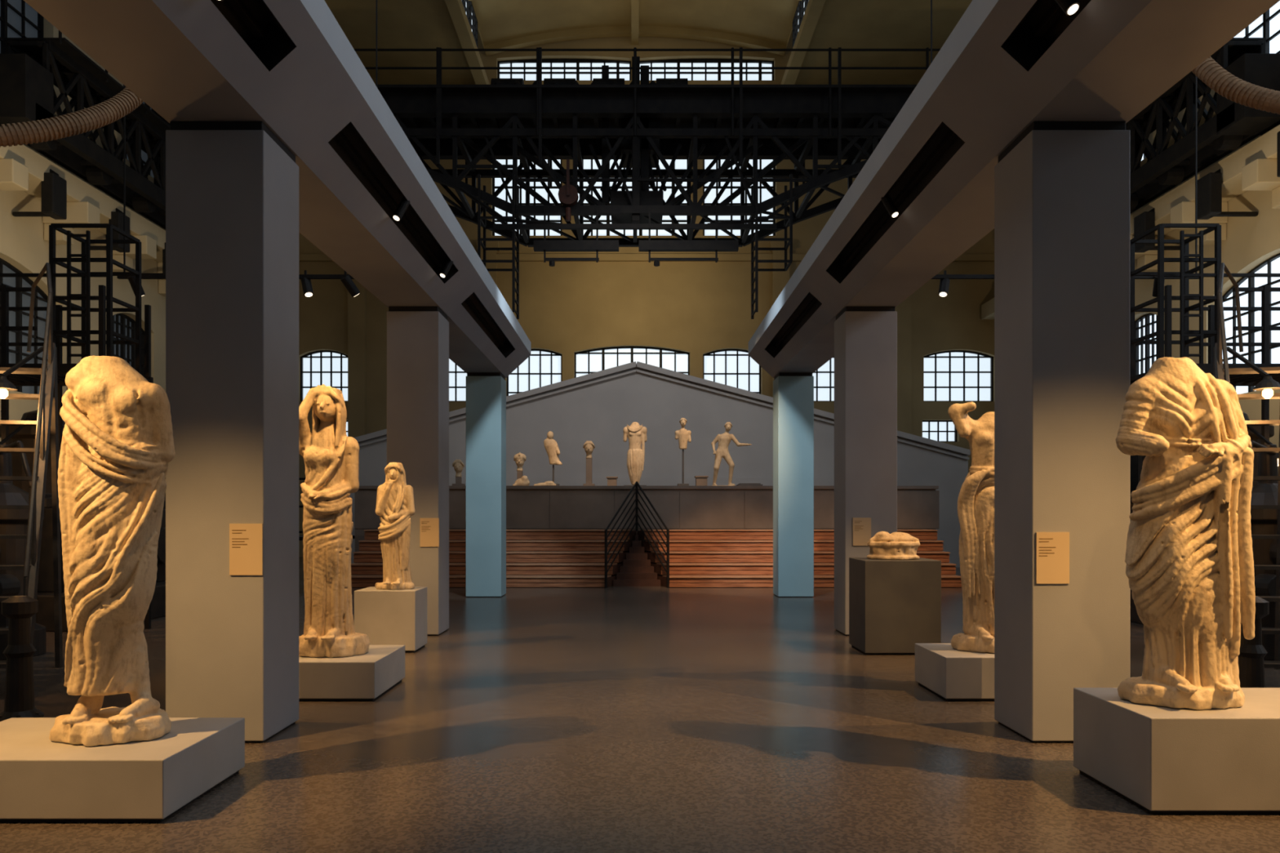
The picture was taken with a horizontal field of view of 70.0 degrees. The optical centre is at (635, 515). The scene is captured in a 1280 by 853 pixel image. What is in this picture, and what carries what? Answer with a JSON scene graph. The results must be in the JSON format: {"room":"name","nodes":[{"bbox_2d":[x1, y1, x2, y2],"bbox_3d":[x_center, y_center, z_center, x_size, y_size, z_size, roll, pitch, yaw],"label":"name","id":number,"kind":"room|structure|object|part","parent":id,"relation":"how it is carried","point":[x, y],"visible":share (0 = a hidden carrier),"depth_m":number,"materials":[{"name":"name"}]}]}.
{"room":"museum","nodes":[
{"label":"museum","id":0,"kind":"room"},
{"bbox_2d":[0,17,165,441],"bbox_3d":[-14.200,-7.400,16.000,0.400,18.000,38.000,0,0,0],"label":"wall","id":1,"kind":"structure","parent":0,"point":[23,245],"depth_m":22.48,"materials":[{"name":"beige paint"}]},
{"bbox_2d":[0,0,43,53],"bbox_3d":[-14.293,-11.400,19.400,0.115,3.300,5.310,0,0,0],"label":"window","id":2,"kind":"structure","parent":1,"relation":"in","point":[18,19],"depth_m":21.24,"materials":[{"name":"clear glass"}]},
{"bbox_2d":[0,257,48,394],"bbox_3d":[-14.293,-4.300,20.000,0.115,3.100,4.910,0,0,0],"label":"window","id":3,"kind":"structure","parent":1,"relation":"in","point":[16,299],"depth_m":21.41,"materials":[{"name":"clear glass"}]},
{"bbox_2d":[112,313,144,377],"bbox_3d":[-14.293,-4.300,25.500,0.115,2.700,2.310,0,0,0],"label":"window","id":4,"kind":"structure","parent":1,"relation":"in","point":[122,324],"depth_m":25.75,"materials":[{"name":"clear glass"}]},
{"bbox_2d":[125,102,159,178],"bbox_3d":[-14.293,-11.400,27.500,0.115,3.300,5.110,0,0,0],"label":"window","id":5,"kind":"structure","parent":1,"relation":"in","point":[144,155],"depth_m":26.76,"materials":[{"name":"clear glass"}]},
{"bbox_2d":[0,124,1279,319],"bbox_3d":[0.000,-7.225,15.850,27.960,1.450,37.500,0,0,0],"label":"girder","id":6,"kind":"object","parent":1,"relation":"attached to","point":[65,197],"visible":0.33,"depth_m":21.30,"materials":[{"name":"beige paint"}]},
{"bbox_2d":[0,86,143,146],"bbox_3d":[-7.728,-5.172,11.016,4.071,2.583,1.194,0,0,-38],"label":"air duct","id":7,"kind":"object","parent":6,"relation":"hanging from","point":[107,112],"visible":0.7,"depth_m":11.06,"materials":[{"name":"grey metal"}]},
{"bbox_2d":[0,30,1279,319],"bbox_3d":[0.000,-9.200,24.113,26.940,7.200,11.025,0,0,0],"label":"crane","id":8,"kind":"object","parent":6,"relation":"on","point":[639,123],"visible":0.58,"depth_m":25.34,"materials":[{"name":"black paint"}]},
{"bbox_3d":[0.000,-11.200,26.997,26.800,3.200,3.975,0,0,0],"label":"catwalk railing","id":9,"kind":"part","parent":8,"relation":"part of","materials":[{"name":"black metal"}]},
{"bbox_2d":[1191,56,1279,114],"bbox_3d":[8.218,-5.373,11.016,3.255,2.183,0.727,0,0,40],"label":"air duct","id":10,"kind":"object","parent":6,"relation":"hanging from","point":[1230,86],"visible":0.66,"depth_m":11.33,"materials":[{"name":"grey metal"}]},
{"bbox_2d":[0,556,1279,852],"bbox_3d":[0.000,1.600,16.000,28.000,0.001,38.000,0,0,0],"label":"floor","id":11,"kind":"structure","parent":0,"point":[613,719],"depth_m":6.08,"materials":[{"name":"concrete"}]},
{"bbox_2d":[0,595,44,721],"bbox_3d":[-4.780,1.115,7.100,0.320,0.970,0.315,0,0,0],"label":"bollard","id":12,"kind":"object","parent":11,"relation":"on","point":[20,702],"visible":0.93,"depth_m":7.03,"materials":[{"name":"black metal"}]},
{"bbox_2d":[0,223,165,667],"bbox_3d":[-8.989,-1.096,13.573,5.469,5.454,12.345,0,0,-9],"label":"engine","id":13,"kind":"object","parent":11,"relation":"on","point":[31,557],"visible":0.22,"depth_m":11.73,"materials":[{"name":"metal"}]},
{"bbox_2d":[0,426,25,444],"bbox_3d":[-8.000,-0.911,11.646,0.240,0.603,0.725,0,0,0],"label":"work lamp","id":14,"kind":"object","parent":13,"relation":"attached to","point":[5,436],"depth_m":11.72,"materials":[{"name":"black metal"}]},
{"bbox_2d":[0,346,43,398],"bbox_3d":[-6.020,-1.411,8.945,0.240,0.603,0.725,0,0,0],"label":"work lamp","id":15,"kind":"object","parent":13,"relation":"attached to","point":[6,386],"depth_m":8.90,"materials":[{"name":"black metal"}]},
{"bbox_2d":[0,717,244,822],"bbox_3d":[-3.170,1.433,5.225,1.460,0.333,0.990,0,0,0],"label":"plinth","id":16,"kind":"object","parent":11,"relation":"on","point":[42,780],"visible":0.98,"depth_m":4.75,"materials":[{"name":"paint"}]},
{"bbox_2d":[48,355,175,746],"bbox_3d":[-2.980,0.179,5.235,0.653,2.174,0.516,0,0,7],"label":"statue","id":17,"kind":"object","parent":16,"relation":"on","point":[117,447],"visible":1,"depth_m":5.11,"materials":[{"name":"stone"}]},
{"bbox_2d":[165,120,298,742],"bbox_3d":[-2.945,-0.585,6.740,0.690,4.370,0.680,0,0,0],"label":"square pillar","id":18,"kind":"structure","parent":11,"relation":"on","point":[232,187],"depth_m":6.40,"materials":[{"name":"grey paint"}]},
{"bbox_2d":[229,524,262,575],"bbox_3d":[-2.720,0.240,6.393,0.230,0.360,0.012,0,0,0],"label":"label card","id":19,"kind":"object","parent":18,"relation":"attached to","point":[246,540],"visible":1,"depth_m":6.39,"materials":[{"name":"brown paper"}]},
{"bbox_2d":[23,0,530,377],"bbox_3d":[-2.945,-3.125,7.965,1.690,0.710,20.930,0,0,0],"label":"beam","id":20,"kind":"structure","parent":18,"relation":"on","point":[368,201],"depth_m":6.93,"materials":[{"name":"grey paint"}]},
{"bbox_2d":[298,477,355,540],"bbox_3d":[-8.400,0.350,22.335,2.600,2.500,1.730,0,0,0],"label":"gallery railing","id":21,"kind":"object","parent":11,"relation":"on","point":[300,537],"visible":0.02,"depth_m":21.47,"materials":[{"name":"black metal"}]},
{"bbox_2d":[298,644,404,701],"bbox_3d":[-2.940,1.430,8.350,1.420,0.340,1.040,0,0,0],"label":"plinth","id":22,"kind":"object","parent":11,"relation":"on","point":[366,677],"visible":0.5,"depth_m":7.83,"materials":[{"name":"paint"}]},
{"bbox_2d":[298,383,369,657],"bbox_3d":[-2.777,0.040,8.285,0.618,2.437,0.601,0,0,33],"label":"statue","id":23,"kind":"object","parent":22,"relation":"on","point":[331,457],"visible":0.98,"depth_m":8.15,"materials":[{"name":"stone"}]},
{"bbox_2d":[354,586,426,653],"bbox_3d":[-2.905,1.240,10.910,0.710,0.720,0.620,0,0,0],"label":"plinth","id":24,"kind":"object","parent":11,"relation":"on","point":[387,616],"visible":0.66,"depth_m":10.60,"materials":[{"name":"paint"}]},
{"bbox_2d":[374,462,415,589],"bbox_3d":[-2.869,0.126,10.889,0.425,1.506,0.412,0,0,43],"label":"statue","id":25,"kind":"object","parent":24,"relation":"on","point":[395,505],"visible":1,"depth_m":10.79,"materials":[{"name":"stone"}]},
{"bbox_2d":[386,306,448,635],"bbox_3d":[-2.945,-0.585,12.440,0.690,4.370,0.680,0,0,0],"label":"square pillar","id":26,"kind":"structure","parent":11,"relation":"on","point":[418,336],"depth_m":12.10,"materials":[{"name":"grey paint"}]},
{"bbox_2d":[419,518,439,546],"bbox_3d":[-2.720,0.230,12.093,0.250,0.380,0.012,0,0,0],"label":"label card","id":27,"kind":"object","parent":26,"relation":"attached to","point":[428,527],"visible":1,"depth_m":12.09,"materials":[{"name":"brown paper"}]},
{"bbox_2d":[466,373,506,597],"bbox_3d":[-2.945,-0.585,18.090,0.690,4.370,0.680,0,0,0],"label":"square pillar","id":28,"kind":"structure","parent":11,"relation":"on","point":[486,393],"depth_m":17.75,"materials":[{"name":"blue paint"}]},
{"bbox_2d":[354,485,938,551],"bbox_3d":[0.265,0.440,25.170,14.430,2.320,5.460,0,0,0],"label":"podium","id":29,"kind":"object","parent":11,"relation":"on","point":[527,507],"visible":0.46,"depth_m":22.48,"materials":[{"name":"stone"}]},
{"bbox_2d":[452,476,465,485],"bbox_3d":[-4.750,-0.870,24.600,0.300,0.300,0.300,0,0,0],"label":"post","id":30,"kind":"object","parent":29,"relation":"on","point":[458,479],"visible":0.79,"depth_m":24.53,"materials":[{"name":"stone"}]},
{"bbox_2d":[452,459,464,477],"bbox_3d":[-4.742,-1.257,24.572,0.315,0.472,0.319,0,0,36],"label":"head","id":31,"kind":"object","parent":30,"relation":"on","point":[458,465],"visible":1,"depth_m":24.49},
{"bbox_2d":[516,471,522,479],"bbox_3d":[-3.100,-0.950,24.600,0.300,0.460,0.300,0,0,0],"label":"post","id":32,"kind":"object","parent":29,"relation":"on","point":[519,473],"visible":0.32,"depth_m":24.53,"materials":[{"name":"stone"}]},
{"bbox_2d":[513,452,526,471],"bbox_3d":[-3.100,-1.435,24.602,0.340,0.507,0.392,0,0,0],"label":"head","id":33,"kind":"object","parent":32,"relation":"on","point":[519,458],"visible":1,"depth_m":24.49},
{"bbox_2d":[512,475,529,485],"bbox_3d":[-3.005,-0.881,24.150,0.447,0.320,0.260,0,0,0],"label":"fragment","id":34,"kind":"object","parent":29,"relation":"on","point":[523,481],"visible":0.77,"depth_m":24.04,"materials":[{"name":"stone"}]},
{"bbox_2d":[533,480,555,485],"bbox_3d":[-2.378,-0.809,24.150,0.591,0.176,0.260,0,0,0],"label":"fragment","id":35,"kind":"object","parent":29,"relation":"on","point":[548,482],"visible":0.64,"depth_m":24.04,"materials":[{"name":"stone"}]},
{"bbox_2d":[552,465,559,485],"bbox_3d":[-2.200,-1.035,24.600,0.300,0.630,0.300,0,0,0],"label":"post","id":36,"kind":"object","parent":29,"relation":"on","point":[553,465],"visible":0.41,"depth_m":24.58,"materials":[{"name":"metal"}]},
{"bbox_2d":[543,431,562,465],"bbox_3d":[-2.204,-1.804,24.588,0.505,0.907,0.245,0,0,0],"label":"fragment","id":37,"kind":"object","parent":36,"relation":"on","point":[551,446],"visible":1,"depth_m":24.51,"materials":[{"name":"stone"}]},
{"bbox_2d":[582,458,595,485],"bbox_3d":[-1.240,-1.120,24.600,0.300,0.800,0.300,0,0,0],"label":"post","id":38,"kind":"object","parent":29,"relation":"on","point":[588,461],"visible":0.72,"depth_m":24.52,"materials":[{"name":"stone"}]},
{"bbox_2d":[582,440,595,458],"bbox_3d":[-1.232,-1.757,24.572,0.315,0.472,0.319,0,0,36],"label":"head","id":39,"kind":"object","parent":38,"relation":"on","point":[588,446],"visible":1,"depth_m":24.49},
{"bbox_2d":[606,476,617,485],"bbox_3d":[-0.625,-0.880,24.850,0.310,0.320,0.360,0,0,0],"label":"block","id":40,"kind":"object","parent":29,"relation":"on","point":[611,481],"visible":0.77,"depth_m":24.70,"materials":[{"name":"stone"}]},
{"bbox_2d":[677,448,688,485],"bbox_3d":[1.290,-1.245,24.600,0.300,1.050,0.300,0,0,0],"label":"post","id":41,"kind":"object","parent":29,"relation":"on","point":[682,484],"visible":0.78,"depth_m":24.58,"materials":[{"name":"metal"}]},
{"bbox_2d":[675,417,691,449],"bbox_3d":[1.290,-2.190,24.581,0.442,0.839,0.235,0,0,0],"label":"statue","id":42,"kind":"object","parent":41,"relation":"on","point":[683,435],"visible":1,"depth_m":24.53,"materials":[{"name":"stone"}]},
{"bbox_2d":[694,475,708,485],"bbox_3d":[1.800,-0.890,24.850,0.360,0.340,0.360,0,0,0],"label":"block","id":43,"kind":"object","parent":29,"relation":"on","point":[700,480],"visible":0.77,"depth_m":24.70,"materials":[{"name":"stone"}]},
{"bbox_2d":[711,422,751,485],"bbox_3d":[2.539,-1.608,24.598,1.180,1.774,0.477,0,0,0],"label":"statue","id":44,"kind":"object","parent":29,"relation":"on","point":[724,439],"visible":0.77,"depth_m":24.49,"materials":[{"name":"stone"}]},
{"bbox_2d":[736,483,762,485],"bbox_3d":[3.075,-0.785,24.600,0.650,0.130,0.500,0,0,0],"label":"slab","id":45,"kind":"object","parent":29,"relation":"on","point":[739,484],"visible":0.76,"depth_m":24.35,"materials":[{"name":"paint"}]},
{"bbox_3d":[0.000,-0.760,24.600,0.600,0.080,0.400,0,0,0],"label":"display","id":46,"kind":"object","parent":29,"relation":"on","visible":0},
{"bbox_2d":[622,422,647,484],"bbox_3d":[0.001,-1.652,24.601,0.623,1.701,0.350,0,0,-18],"label":"statue","id":47,"kind":"object","parent":46,"relation":"on","point":[636,433],"visible":0.98,"depth_m":24.50,"materials":[{"name":"stone"}]},
{"bbox_2d":[351,481,961,587],"bbox_3d":[0.375,0.390,21.225,13.650,2.420,2.390,0,0,0],"label":"steps","id":48,"kind":"structure","parent":11,"relation":"on","point":[535,558],"depth_m":20.94,"materials":[{"name":"red wood"}]},
{"bbox_3d":[0.040,0.390,21.220,1.420,2.420,2.380,0,0,0],"label":"stair handrail","id":49,"kind":"part","parent":48,"relation":"part of","materials":[{"name":"black metal"}]},
{"bbox_2d":[349,361,970,567],"bbox_3d":[0.600,-1.539,28.050,19.242,6.277,0.500,0,0,0],"label":"wall","id":50,"kind":"structure","parent":11,"relation":"on","point":[597,407],"depth_m":28.00,"materials":[{"name":"paint"}]},
{"bbox_2d":[773,373,813,597],"bbox_3d":[3.125,-0.585,18.090,0.690,4.370,0.680,0,0,0],"label":"square pillar","id":51,"kind":"structure","parent":11,"relation":"on","point":[793,393],"depth_m":17.75,"materials":[{"name":"blue paint"}]},
{"bbox_2d":[748,0,1279,377],"bbox_3d":[3.125,-3.125,7.965,1.690,0.710,20.930,0,0,0],"label":"beam","id":52,"kind":"structure","parent":51,"relation":"on","point":[924,196],"depth_m":6.96,"materials":[{"name":"grey paint"}]},
{"bbox_2d":[834,306,897,635],"bbox_3d":[3.125,-0.585,12.440,0.690,4.370,0.680,0,0,0],"label":"square pillar","id":53,"kind":"structure","parent":11,"relation":"on","point":[865,337],"depth_m":12.10,"materials":[{"name":"grey paint"}]},
{"bbox_2d":[853,517,871,546],"bbox_3d":[3.000,0.220,12.093,0.240,0.370,0.012,0,0,0],"label":"label card","id":54,"kind":"object","parent":53,"relation":"attached to","point":[861,526],"visible":0.98,"depth_m":12.09,"materials":[{"name":"brown paper"}]},
{"bbox_2d":[848,557,941,654],"bbox_3d":[3.055,1.060,10.810,0.870,1.080,0.780,0,0,0],"label":"plinth","id":55,"kind":"object","parent":11,"relation":"on","point":[895,606],"visible":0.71,"depth_m":10.42,"materials":[{"name":"paint"}]},
{"bbox_2d":[866,531,919,559],"bbox_3d":[3.049,0.356,10.797,0.604,0.327,0.499,0,0,-11],"label":"fragment","id":56,"kind":"object","parent":55,"relation":"on","point":[884,545],"visible":1,"depth_m":10.64,"materials":[{"name":"stone"}]},
{"bbox_2d":[915,643,994,701],"bbox_3d":[3.380,1.410,8.265,1.440,0.380,0.870,0,0,0],"label":"plinth","id":57,"kind":"object","parent":11,"relation":"on","point":[952,674],"visible":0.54,"depth_m":7.83,"materials":[{"name":"paint"}]},
{"bbox_2d":[947,401,994,653],"bbox_3d":[3.203,0.103,8.267,0.562,2.232,0.603,0,0,43],"label":"statue","id":58,"kind":"object","parent":57,"relation":"on","point":[975,500],"visible":0.62,"depth_m":8.14,"materials":[{"name":"stone"}]},
{"bbox_2d":[994,120,1130,742],"bbox_3d":[3.125,-0.585,6.740,0.690,4.370,0.680,0,0,0],"label":"square pillar","id":59,"kind":"structure","parent":11,"relation":"on","point":[1062,188],"depth_m":6.40,"materials":[{"name":"grey paint"}]},
{"bbox_2d":[1035,532,1069,583],"bbox_3d":[2.920,0.300,6.393,0.230,0.360,0.012,0,0,0],"label":"label card","id":60,"kind":"object","parent":59,"relation":"attached to","point":[1052,548],"visible":1,"depth_m":6.39,"materials":[{"name":"brown paper"}]},
{"bbox_2d":[1073,688,1279,813],"bbox_3d":[3.470,1.340,5.290,1.460,0.520,0.860,0,0,0],"label":"plinth","id":61,"kind":"object","parent":11,"relation":"on","point":[1160,759],"visible":0.97,"depth_m":4.86,"materials":[{"name":"paint"}]},
{"bbox_2d":[1115,356,1255,710],"bbox_3d":[3.164,0.082,5.278,0.732,1.992,0.581,0,0,0],"label":"statue","id":62,"kind":"object","parent":61,"relation":"on","point":[1189,561],"visible":1,"depth_m":5.13,"materials":[{"name":"stone"}]},
{"bbox_2d":[1130,223,1279,670],"bbox_3d":[8.989,-1.096,13.573,5.469,5.454,12.345,0,0,9],"label":"scaffold","id":63,"kind":"object","parent":11,"relation":"on","point":[1264,376],"visible":0.14,"depth_m":11.73,"materials":[{"name":"metal"}]},
{"bbox_3d":[9.150,-1.111,12.300,4.700,5.422,1.200,0,0,0],"label":"gallery frame","id":64,"kind":"part","parent":63,"relation":"part of","materials":[{"name":"black metal"}]},
{"bbox_2d":[1226,346,1279,398],"bbox_3d":[6.020,-1.411,8.945,0.240,0.603,0.725,0,0,0],"label":"work lamp","id":65,"kind":"object","parent":63,"relation":"attached to","point":[1267,385],"depth_m":8.76,"materials":[{"name":"black metal"}]},
{"bbox_2d":[1237,595,1269,688],"bbox_3d":[4.780,1.115,7.100,0.320,0.970,0.315,0,0,0],"label":"bollard","id":66,"kind":"object","parent":11,"relation":"on","point":[1252,652],"visible":0.28,"depth_m":7.03,"materials":[{"name":"black metal"}]},
{"bbox_2d":[298,29,994,556],"bbox_3d":[0.000,-8.700,35.200,28.000,20.600,0.400,0,0,0],"label":"wall","id":67,"kind":"structure","parent":0,"point":[566,308],"depth_m":35.00,"materials":[{"name":"paint"}]},
{"bbox_2d":[300,350,347,401],"bbox_3d":[-11.925,-5.350,35.290,2.071,2.110,0.121,0,0,0],"label":"window","id":68,"kind":"structure","parent":67,"relation":"in","point":[327,367],"depth_m":35.35,"materials":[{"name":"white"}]},
{"bbox_2d":[346,420,347,436],"bbox_3d":[-11.625,-3.225,35.292,1.460,0.950,0.115,0,0,0],"label":"window","id":69,"kind":"structure","parent":67,"relation":"in","point":[346,420],"depth_m":35.35,"materials":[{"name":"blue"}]},
{"bbox_2d":[448,358,466,401],"bbox_3d":[-7.700,-5.350,35.290,2.721,2.110,0.121,0,0,0],"label":"window","id":70,"kind":"structure","parent":67,"relation":"in","point":[457,376],"depth_m":35.35,"materials":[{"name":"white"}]},
{"bbox_2d":[492,159,561,235],"bbox_3d":[-4.150,-12.650,35.290,2.854,4.040,0.154,0,0,0],"label":"window","id":71,"kind":"structure","parent":67,"relation":"in","point":[537,187],"depth_m":35.35,"materials":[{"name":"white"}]},
{"bbox_2d":[506,349,561,395],"bbox_3d":[-3.875,-5.200,35.290,2.271,2.510,0.121,0,0,0],"label":"window","id":72,"kind":"structure","parent":67,"relation":"in","point":[543,367],"depth_m":35.35,"materials":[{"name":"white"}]},
{"bbox_2d":[497,58,631,79],"bbox_3d":[-2.725,-17.125,35.290,5.282,1.070,0.132,0,0,0],"label":"window","id":73,"kind":"structure","parent":67,"relation":"in","point":[526,74],"depth_m":35.35,"materials":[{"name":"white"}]},
{"bbox_2d":[575,159,686,235],"bbox_3d":[-0.100,-12.650,35.290,4.554,4.040,0.154,0,0,0],"label":"window","id":74,"kind":"structure","parent":67,"relation":"in","point":[588,163],"depth_m":35.35,"materials":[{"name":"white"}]},
{"bbox_2d":[574,346,689,377],"bbox_3d":[-0.120,-5.250,35.290,4.561,2.610,0.121,0,0,0],"label":"window","id":75,"kind":"structure","parent":67,"relation":"in","point":[588,362],"depth_m":35.35,"materials":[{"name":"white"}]},
{"bbox_2d":[298,240,994,437],"bbox_3d":[0.000,-7.375,34.840,28.000,17.950,0.320,0,0,0],"label":"pilasters","id":76,"kind":"object","parent":67,"relation":"attached to","point":[357,305],"visible":0.21,"depth_m":34.75,"materials":[{"name":"paint"}]},
{"bbox_2d":[640,58,773,79],"bbox_3d":[2.725,-17.125,35.290,5.382,1.070,0.132,0,0,0],"label":"window","id":77,"kind":"structure","parent":67,"relation":"in","point":[691,74],"depth_m":35.35,"materials":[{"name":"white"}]},
{"bbox_2d":[702,349,760,394],"bbox_3d":[3.725,-5.200,35.290,2.371,2.510,0.121,0,0,0],"label":"window","id":78,"kind":"structure","parent":67,"relation":"in","point":[735,368],"depth_m":35.35,"materials":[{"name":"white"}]},
{"bbox_2d":[702,159,775,235],"bbox_3d":[4.000,-12.650,35.290,2.954,4.040,0.154,0,0,0],"label":"window","id":79,"kind":"structure","parent":67,"relation":"in","point":[764,194],"depth_m":35.35,"materials":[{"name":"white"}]},
{"bbox_2d":[812,356,834,401],"bbox_3d":[7.800,-5.350,35.290,2.721,2.110,0.121,0,0,0],"label":"window","id":80,"kind":"structure","parent":67,"relation":"in","point":[824,377],"depth_m":35.35,"materials":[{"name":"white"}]},
{"bbox_2d":[922,420,956,441],"bbox_3d":[11.700,-3.225,35.292,1.510,0.950,0.115,0,0,0],"label":"window","id":81,"kind":"structure","parent":67,"relation":"in","point":[936,430],"depth_m":35.35,"materials":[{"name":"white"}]},
{"bbox_2d":[924,350,993,401],"bbox_3d":[12.425,-5.350,35.290,2.871,2.110,0.121,0,0,0],"label":"window","id":82,"kind":"structure","parent":67,"relation":"in","point":[953,375],"depth_m":35.35,"materials":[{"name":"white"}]},
{"bbox_2d":[324,0,972,84],"bbox_3d":[0.000,-17.227,16.000,28.000,2.555,38.000,0,0,0],"label":"ceiling","id":83,"kind":"structure","parent":0,"point":[401,24],"depth_m":32.55,"materials":[{"name":"paint"}]},
{"bbox_2d":[116,0,377,297],"bbox_3d":[-6.100,-10.580,14.488,4.200,14.239,0.273,0,0,0],"label":"track light bar","id":84,"kind":"object","parent":83,"relation":"hanging from","point":[305,278],"visible":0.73,"depth_m":14.47,"materials":[{"name":"black metal"}]},
{"bbox_2d":[461,0,477,46],"bbox_3d":[-5.668,-17.100,30.800,0.104,1.080,3.688,0,0,0],"label":"window","id":85,"kind":"structure","parent":83,"relation":"attached to","point":[468,6],"depth_m":31.50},
{"bbox_2d":[792,0,808,47],"bbox_3d":[5.668,-17.100,30.800,0.104,1.080,3.688,0,0,0],"label":"window","id":86,"kind":"structure","parent":83,"relation":"attached to","point":[802,6],"depth_m":31.53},
{"bbox_2d":[930,0,1204,297],"bbox_3d":[6.800,-10.581,14.488,4.400,14.239,0.289,0,0,0],"label":"track light bar","id":87,"kind":"object","parent":83,"relation":"hanging from","point":[944,278],"visible":0.46,"depth_m":14.49,"materials":[{"name":"black metal"}]},
{"bbox_2d":[1130,88,1279,470],"bbox_3d":[14.200,-7.400,16.000,0.400,18.000,38.000,0,0,0],"label":"wall","id":88,"kind":"structure","parent":0,"point":[1251,241],"depth_m":21.38,"materials":[{"name":"beige paint"}]},
{"bbox_2d":[1134,313,1157,375],"bbox_3d":[14.293,-4.300,25.500,0.115,2.700,2.310,0,0,0],"label":"window","id":89,"kind":"structure","parent":88,"relation":"in","point":[1145,355],"depth_m":25.50,"materials":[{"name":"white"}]},
{"bbox_2d":[1222,253,1279,394],"bbox_3d":[14.293,-4.300,20.000,0.115,3.100,4.910,0,0,0],"label":"window","id":90,"kind":"structure","parent":88,"relation":"in","point":[1271,265],"depth_m":21.16,"materials":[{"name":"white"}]},
{"bbox_2d":[1234,0,1279,53],"bbox_3d":[14.293,-11.400,19.400,0.115,3.300,5.310,0,0,0],"label":"window","id":91,"kind":"structure","parent":88,"relation":"in","point":[1267,25],"depth_m":20.66,"materials":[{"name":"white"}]}
]}

